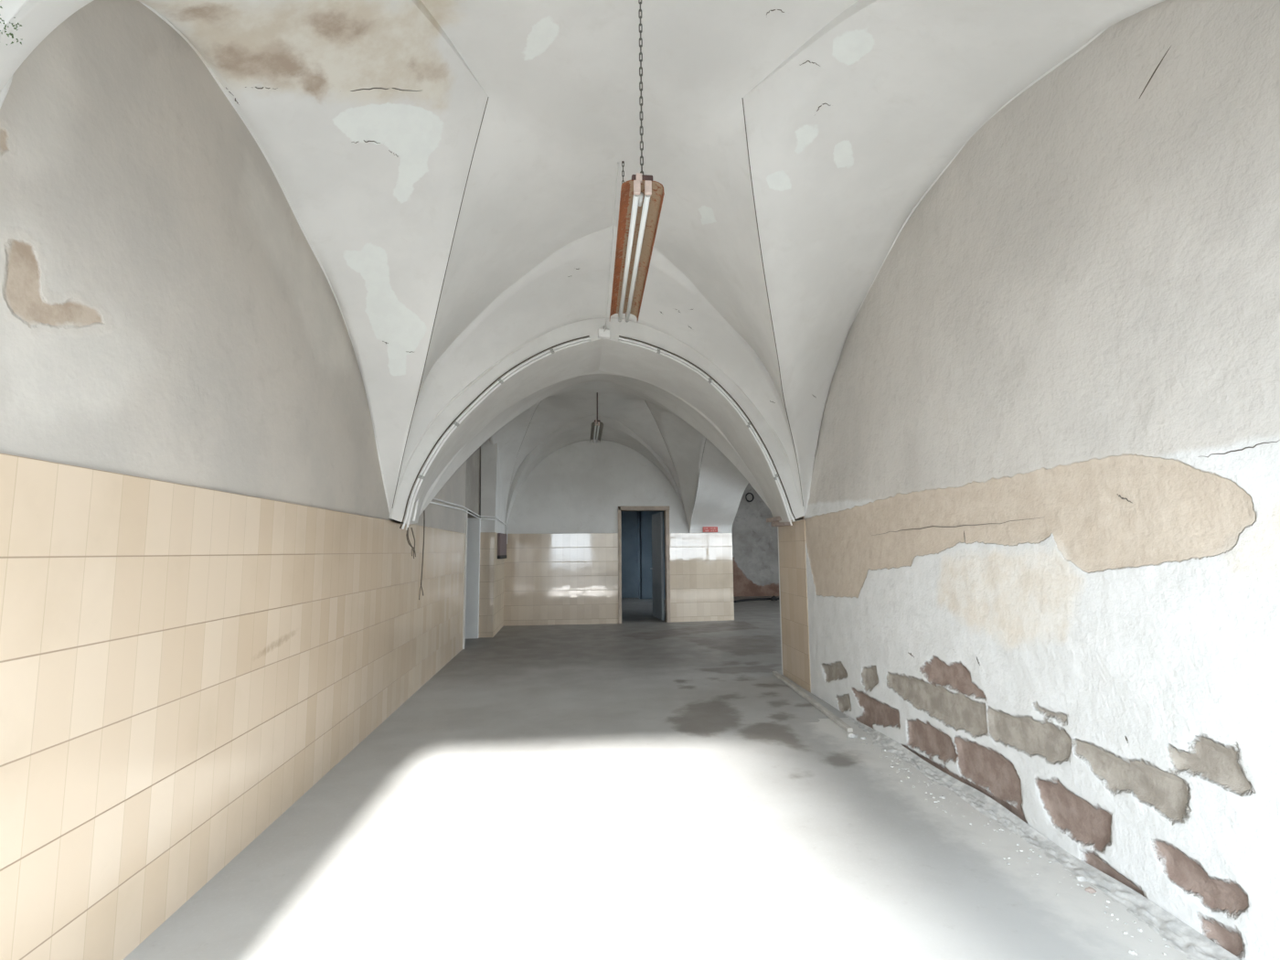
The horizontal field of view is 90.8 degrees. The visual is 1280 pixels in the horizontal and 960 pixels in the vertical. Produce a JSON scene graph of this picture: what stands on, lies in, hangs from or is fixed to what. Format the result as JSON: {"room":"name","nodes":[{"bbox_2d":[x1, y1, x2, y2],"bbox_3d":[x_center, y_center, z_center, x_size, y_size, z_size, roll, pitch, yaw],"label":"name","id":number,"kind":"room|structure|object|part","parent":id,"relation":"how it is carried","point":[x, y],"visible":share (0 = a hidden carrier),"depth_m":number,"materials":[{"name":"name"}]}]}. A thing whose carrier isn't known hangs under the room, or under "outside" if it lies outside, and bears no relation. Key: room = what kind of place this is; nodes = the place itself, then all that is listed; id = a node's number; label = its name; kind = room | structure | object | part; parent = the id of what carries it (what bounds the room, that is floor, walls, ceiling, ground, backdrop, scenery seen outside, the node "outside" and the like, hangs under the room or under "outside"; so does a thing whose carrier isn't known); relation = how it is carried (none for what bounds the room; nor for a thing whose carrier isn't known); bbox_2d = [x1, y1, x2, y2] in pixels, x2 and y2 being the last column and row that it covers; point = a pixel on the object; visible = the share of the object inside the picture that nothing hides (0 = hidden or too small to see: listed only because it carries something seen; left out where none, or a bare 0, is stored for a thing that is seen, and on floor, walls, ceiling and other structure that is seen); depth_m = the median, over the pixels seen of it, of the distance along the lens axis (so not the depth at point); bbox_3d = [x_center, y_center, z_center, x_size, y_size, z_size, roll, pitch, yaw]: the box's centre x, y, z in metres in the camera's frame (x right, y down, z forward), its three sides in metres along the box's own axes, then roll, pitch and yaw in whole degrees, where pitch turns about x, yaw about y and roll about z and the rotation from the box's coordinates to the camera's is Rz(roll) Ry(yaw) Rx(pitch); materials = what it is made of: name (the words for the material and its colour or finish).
{"room":"abandoned vaulted hall","nodes":[
{"label":"abandoned vaulted hall","id":0,"kind":"room"},
{"bbox_2d":[0,0,466,959],"bbox_3d":[-2.138,0.113,5.095,0.042,3.750,8.702,0,-6,-6],"label":"wall","id":1,"kind":"structure","parent":0,"point":[181,665],"depth_m":2.42,"materials":[{"name":"beige tile"}]},
{"bbox_2d":[412,497,498,521],"bbox_3d":[-2.306,0.456,8.072,0.316,0.390,5.175,0,-6,-5],"label":"conduit","id":2,"kind":"object","parent":1,"relation":"attached to","point":[417,501],"visible":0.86,"depth_m":7.75,"materials":[{"name":"white plastic"}]},
{"bbox_2d":[418,510,425,599],"bbox_3d":[-2.239,0.711,6.487,0.016,1.016,0.207,0,-6,-9],"label":"loose wire","id":3,"kind":"object","parent":2,"relation":"hanging from","point":[423,510],"visible":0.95,"depth_m":6.53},
{"bbox_2d":[430,501,494,520],"bbox_3d":[-2.391,0.416,8.686,0.259,0.080,3.896,0,-6,-5],"label":"conduit","id":4,"kind":"object","parent":1,"relation":"attached to","point":[431,502],"visible":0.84,"depth_m":8.73,"materials":[{"name":"white plastic"}]},
{"bbox_2d":[462,508,468,649],"bbox_3d":[-2.669,1.445,9.306,0.205,2.050,0.070,0,-6,-5],"label":"trim","id":5,"kind":"structure","parent":1,"relation":"attached to","point":[465,513],"depth_m":9.29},
{"bbox_2d":[464,517,480,639],"bbox_3d":[-3.123,1.617,10.442,0.910,1.970,0.120,0,-6,-5],"label":"door","id":6,"kind":"structure","parent":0,"point":[474,524],"depth_m":10.42,"materials":[{"name":"white paint"}]},
{"bbox_2d":[465,446,480,518],"bbox_3d":[-2.921,0.686,10.819,0.380,3.900,2.900,0,-6,-5],"label":"wall","id":7,"kind":"structure","parent":0,"point":[473,478],"depth_m":10.22,"materials":[{"name":"paint"}]},
{"bbox_2d":[480,438,504,533],"bbox_3d":[-2.648,0.034,11.524,0.292,1.890,1.620,0,-6,-5],"label":"wall","id":8,"kind":"structure","parent":0,"point":[492,500],"depth_m":10.74,"materials":[{"name":"white paint"}]},
{"bbox_2d":[495,517,507,543],"bbox_3d":[-2.499,0.936,11.415,0.028,0.430,1.599,0,-6,-5],"label":"conduit","id":9,"kind":"object","parent":8,"relation":"attached to","point":[496,517],"visible":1,"depth_m":12.17,"materials":[{"name":"white plastic"}]},
{"bbox_2d":[492,532,504,637],"bbox_3d":[-2.542,1.832,11.331,0.034,1.730,1.621,0,-6,-6],"label":"wall","id":10,"kind":"structure","parent":0,"point":[498,563],"depth_m":11.10,"materials":[{"name":"beige tile"}]},
{"bbox_2d":[497,533,506,558],"bbox_3d":[-2.494,1.199,11.432,0.055,0.450,0.950,0,-6,-5],"label":"electrical box","id":11,"kind":"object","parent":10,"relation":"attached to","point":[501,538],"visible":1,"depth_m":11.13,"materials":[{"name":"grey metal"}]},
{"bbox_2d":[0,0,1165,513],"bbox_3d":[-0.072,-1.022,3.603,4.004,2.367,5.696,0,-6,-5],"label":"ceiling","id":12,"kind":"structure","parent":0,"point":[458,250],"depth_m":3.69,"materials":[{"name":"white paint"}]},
{"bbox_2d":[0,6,21,45],"bbox_3d":[-1.438,-1.030,1.424,0.039,0.079,0.092,0,-6,-5],"label":"moss tuft","id":13,"kind":"object","parent":12,"relation":"attached to","point":[10,34],"visible":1,"depth_m":1.44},
{"bbox_2d":[603,162,618,331],"bbox_3d":[-0.253,-1.715,5.127,0.022,0.566,1.979,0,-6,-6],"label":"lamp cord","id":14,"kind":"object","parent":12,"relation":"attached to","point":[617,163],"visible":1,"depth_m":4.67,"materials":[{"name":"white plastic"}]},
{"bbox_2d":[609,0,664,322],"bbox_3d":[-0.053,-1.685,3.438,0.182,1.159,1.509,0,-6,-5],"label":"lamp","id":15,"kind":"object","parent":12,"relation":"hanging from","point":[641,200],"visible":1,"depth_m":3.05,"materials":[{"name":"metal"}]},
{"bbox_3d":[-0.108,-1.612,4.120,0.013,1.013,0.013,-6,-8,40],"label":"chain","id":16,"kind":"part","parent":15,"relation":"part of","materials":[{"name":"metal"}]},
{"bbox_3d":[0.004,-1.782,2.728,0.013,1.038,0.013,-6,-8,40],"label":"chain","id":17,"kind":"part","parent":15,"relation":"part of","materials":[{"name":"metal"}]},
{"bbox_2d":[419,370,770,533],"bbox_3d":[-0.658,-0.348,9.684,4.081,2.236,5.973,0,-6,-5],"label":"ceiling","id":18,"kind":"structure","parent":0,"point":[646,418],"depth_m":10.76,"materials":[{"name":"white paint"}]},
{"bbox_2d":[589,392,603,442],"bbox_3d":[-0.718,-0.997,10.324,0.182,0.530,1.552,0,-6,-5],"label":"lamp","id":19,"kind":"object","parent":18,"relation":"hanging from","point":[596,430],"visible":1,"depth_m":10.01,"materials":[{"name":"grey metal"}]},
{"bbox_3d":[-0.650,-1.119,9.591,0.017,0.454,0.017,3,-7,-28],"label":"rod","id":20,"kind":"part","parent":19,"relation":"part of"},
{"bbox_2d":[388,318,805,524],"bbox_3d":[-0.165,-0.847,6.536,5.113,2.656,1.049,1,-7,-12],"label":"arch","id":21,"kind":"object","parent":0,"point":[612,356],"depth_m":6.34,"materials":[{"name":"white paint"}]},
{"bbox_2d":[399,335,589,528],"bbox_3d":[-1.288,-0.484,5.775,1.664,1.853,0.011,1,-7,-13],"label":"cable","id":22,"kind":"object","parent":21,"relation":"attached to","point":[587,336],"visible":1,"depth_m":5.71,"materials":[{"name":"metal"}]},
{"bbox_2d":[401,337,589,529],"bbox_3d":[-1.277,-0.472,5.776,1.655,1.843,0.022,1,-7,-13],"label":"cable conduit","id":23,"kind":"object","parent":21,"relation":"attached to","point":[587,338],"visible":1,"depth_m":5.71,"materials":[{"name":"white plastic"}]},
{"bbox_2d":[405,340,590,530],"bbox_3d":[-1.255,-0.456,5.779,1.626,1.826,0.023,1,-7,-13],"label":"cable conduit","id":24,"kind":"object","parent":21,"relation":"attached to","point":[587,341],"visible":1,"depth_m":5.72,"materials":[{"name":"white plastic"}]},
{"bbox_2d":[405,527,414,555],"bbox_3d":[-1.962,0.528,5.389,0.066,0.244,0.105,0,-6,-5],"label":"loose wire","id":25,"kind":"object","parent":24,"relation":"hanging from","point":[408,528],"visible":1,"depth_m":5.38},
{"bbox_2d":[410,527,415,558],"bbox_3d":[-1.967,0.546,5.465,0.042,0.271,0.106,1,-7,-12],"label":"loose wire","id":26,"kind":"object","parent":24,"relation":"hanging from","point":[410,528],"visible":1,"depth_m":5.47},
{"bbox_2d":[597,325,609,339],"bbox_3d":[-0.347,-1.427,6.102,0.110,0.115,0.066,1,-7,-13],"label":"junction box","id":27,"kind":"object","parent":21,"relation":"attached to","point":[605,335],"visible":0.92,"depth_m":6.07,"materials":[{"name":"white plastic"}]},
{"bbox_3d":[-0.340,-1.415,6.072,0.090,0.068,0.008,1,-7,-13],"label":"lid","id":28,"kind":"part","parent":27,"relation":"part of","materials":[{"name":"white plastic"}]},
{"bbox_2d":[618,340,792,525],"bbox_3d":[0.662,-0.451,6.239,1.780,1.805,0.025,1,-7,-13],"label":"cable conduit","id":29,"kind":"object","parent":21,"relation":"attached to","point":[622,341],"visible":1,"depth_m":6.33,"materials":[{"name":"white plastic"}]},
{"bbox_2d":[618,337,794,521],"bbox_3d":[0.677,-0.484,6.246,1.802,1.789,0.025,1,-7,-13],"label":"cable conduit","id":30,"kind":"object","parent":21,"relation":"attached to","point":[621,338],"visible":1,"depth_m":6.33,"materials":[{"name":"white plastic"}]},
{"bbox_2d":[618,335,796,520],"bbox_3d":[0.686,-0.497,6.250,1.814,1.795,0.011,1,-7,-13],"label":"cable","id":31,"kind":"object","parent":21,"relation":"attached to","point":[619,336],"visible":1,"depth_m":6.34,"materials":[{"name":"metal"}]},
{"bbox_2d":[504,439,703,533],"bbox_3d":[-0.586,0.714,12.589,4.962,4.200,0.313,0,-6,-8],"label":"wall","id":32,"kind":"structure","parent":0,"point":[581,486],"depth_m":12.48,"materials":[{"name":"white paint"}]},
{"bbox_2d":[503,533,618,626],"bbox_3d":[-1.515,1.916,12.246,2.213,1.750,0.038,0,-6,-5],"label":"wall","id":33,"kind":"structure","parent":32,"relation":"attached to","point":[560,578],"depth_m":12.23,"materials":[{"name":"beige tile"}]},
{"bbox_2d":[618,506,671,623],"bbox_3d":[0.073,1.667,12.526,1.030,2.280,0.288,0,-6,-5],"label":"door frame","id":34,"kind":"structure","parent":32,"relation":"in","point":[666,509],"depth_m":12.46,"materials":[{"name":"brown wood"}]},
{"bbox_2d":[650,512,663,619],"bbox_3d":[0.339,1.773,13.110,0.104,2.155,0.860,1,-7,-11],"label":"door leaf","id":35,"kind":"structure","parent":34,"relation":"attached to","point":[657,555],"depth_m":12.99,"materials":[{"name":"metal"}]},
{"bbox_2d":[703,526,717,532],"bbox_3d":[1.420,1.000,12.742,0.310,0.106,0.034,1,-7,-12],"label":"sign","id":36,"kind":"object","parent":32,"relation":"attached to","point":[705,528],"visible":1,"depth_m":12.73,"materials":[{"name":"red plastic"}]},
{"bbox_2d":[620,511,665,598],"bbox_3d":[-0.274,1.441,15.957,3.400,3.500,6.650,0,-6,-5],"label":"wall","id":37,"kind":"structure","parent":0,"point":[636,526],"depth_m":18.98,"materials":[{"name":"blue paint"}]},
{"bbox_2d":[123,596,1193,959],"bbox_3d":[2.099,2.554,10.366,13.100,0.001,21.300,0,-6,-5],"label":"floor","id":38,"kind":"structure","parent":0,"point":[645,786],"depth_m":3.04,"materials":[{"name":"concrete"}]},
{"bbox_2d":[733,597,778,602],"bbox_3d":[3.125,3.300,17.359,1.709,0.060,0.331,4,-8,-34],"label":"hose","id":39,"kind":"object","parent":38,"relation":"on","point":[752,599],"visible":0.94,"depth_m":17.50,"materials":[{"name":"rubber"}]},
{"bbox_2d":[772,671,853,732],"bbox_3d":[1.570,2.053,6.003,0.045,0.030,2.326,0,-6,-2],"label":"batten","id":40,"kind":"object","parent":38,"relation":"on","point":[826,711],"visible":1,"depth_m":5.63,"materials":[{"name":"grey wood"}]},
{"bbox_2d":[846,732,857,737],"bbox_3d":[1.590,1.911,4.733,0.083,0.030,0.072,0,-6,-5],"label":"chunk","id":41,"kind":"object","parent":38,"relation":"on","point":[851,734],"visible":1,"depth_m":4.71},
{"bbox_2d":[842,713,1241,959],"bbox_3d":[1.768,1.721,3.153,0.362,0.060,4.500,0,-6,-5],"label":"rubble","id":42,"kind":"object","parent":38,"relation":"on","point":[1180,936],"visible":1,"depth_m":2.77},
{"bbox_2d":[1075,874,1087,881],"bbox_3d":[1.870,1.685,2.675,0.040,0.015,0.035,-2,-7,13],"label":"chunk","id":43,"kind":"object","parent":38,"relation":"on","point":[1081,878],"visible":1,"depth_m":2.66,"materials":[{"name":"white stone"}]},
{"bbox_2d":[1084,886,1096,893],"bbox_3d":[1.843,1.675,2.579,0.036,0.014,0.034,3,-7,-26],"label":"chunk","id":44,"kind":"object","parent":38,"relation":"on","point":[1090,890],"visible":1,"depth_m":2.57,"materials":[{"name":"paint"}]},
{"bbox_2d":[669,533,734,622],"bbox_3d":[1.226,1.938,12.636,1.329,1.745,0.038,1,-7,-12],"label":"wall","id":45,"kind":"structure","parent":0,"point":[701,570],"depth_m":12.62,"materials":[{"name":"beige tile"}]},
{"bbox_2d":[731,482,779,597],"bbox_3d":[4.424,1.440,19.447,6.400,4.200,0.115,0,-6,-5],"label":"wall","id":46,"kind":"structure","parent":0,"point":[755,568],"depth_m":19.29,"materials":[{"name":"paint"}]},
{"bbox_2d":[745,492,754,501],"bbox_3d":[3.352,0.532,19.346,0.272,0.297,0.131,0,-6,-5],"label":"cable coil","id":47,"kind":"object","parent":46,"relation":"hanging from","point":[747,500],"visible":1,"depth_m":19.30,"materials":[{"name":"black rubber"}]},
{"bbox_2d":[777,526,783,674],"bbox_3d":[2.155,0.056,7.389,1.145,4.300,0.040,0,-6,-5],"label":"wall","id":48,"kind":"structure","parent":0,"point":[777,527],"depth_m":7.18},
{"bbox_2d":[690,0,1279,959],"bbox_3d":[1.925,-0.015,6.737,1.004,4.300,12.386,0,-6,-4],"label":"wall","id":49,"kind":"structure","parent":0,"point":[1089,290],"depth_m":2.73,"materials":[{"name":"paint"}]},
{"bbox_2d":[766,516,790,526],"bbox_3d":[1.547,0.465,7.044,0.120,0.100,0.560,0,-6,-5],"label":"stone impost","id":50,"kind":"object","parent":49,"relation":"attached to","point":[774,520],"visible":0.76,"depth_m":7.00,"materials":[{"name":"beige stone"}]},
{"bbox_2d":[1139,45,1171,97],"bbox_3d":[1.979,-1.585,2.378,0.004,0.139,0.242,0,-6,-4],"label":"wire","id":51,"kind":"object","parent":49,"relation":"attached to","point":[1170,46],"visible":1,"depth_m":2.42,"materials":[{"name":"grey metal"}]},
{"bbox_3d":[-2.661,1.835,11.350,0.200,1.730,1.640,0,-6,-5],"label":"wall","id":52,"kind":"structure","parent":0,"visible":0},
{"bbox_2d":[478,532,494,637],"bbox_3d":[-2.558,1.743,10.531,0.232,1.730,0.040,0,-6,-5],"label":"wall","id":53,"kind":"structure","parent":52,"relation":"attached to","point":[486,538],"depth_m":10.51,"materials":[{"name":"beige tile"}]}
]}

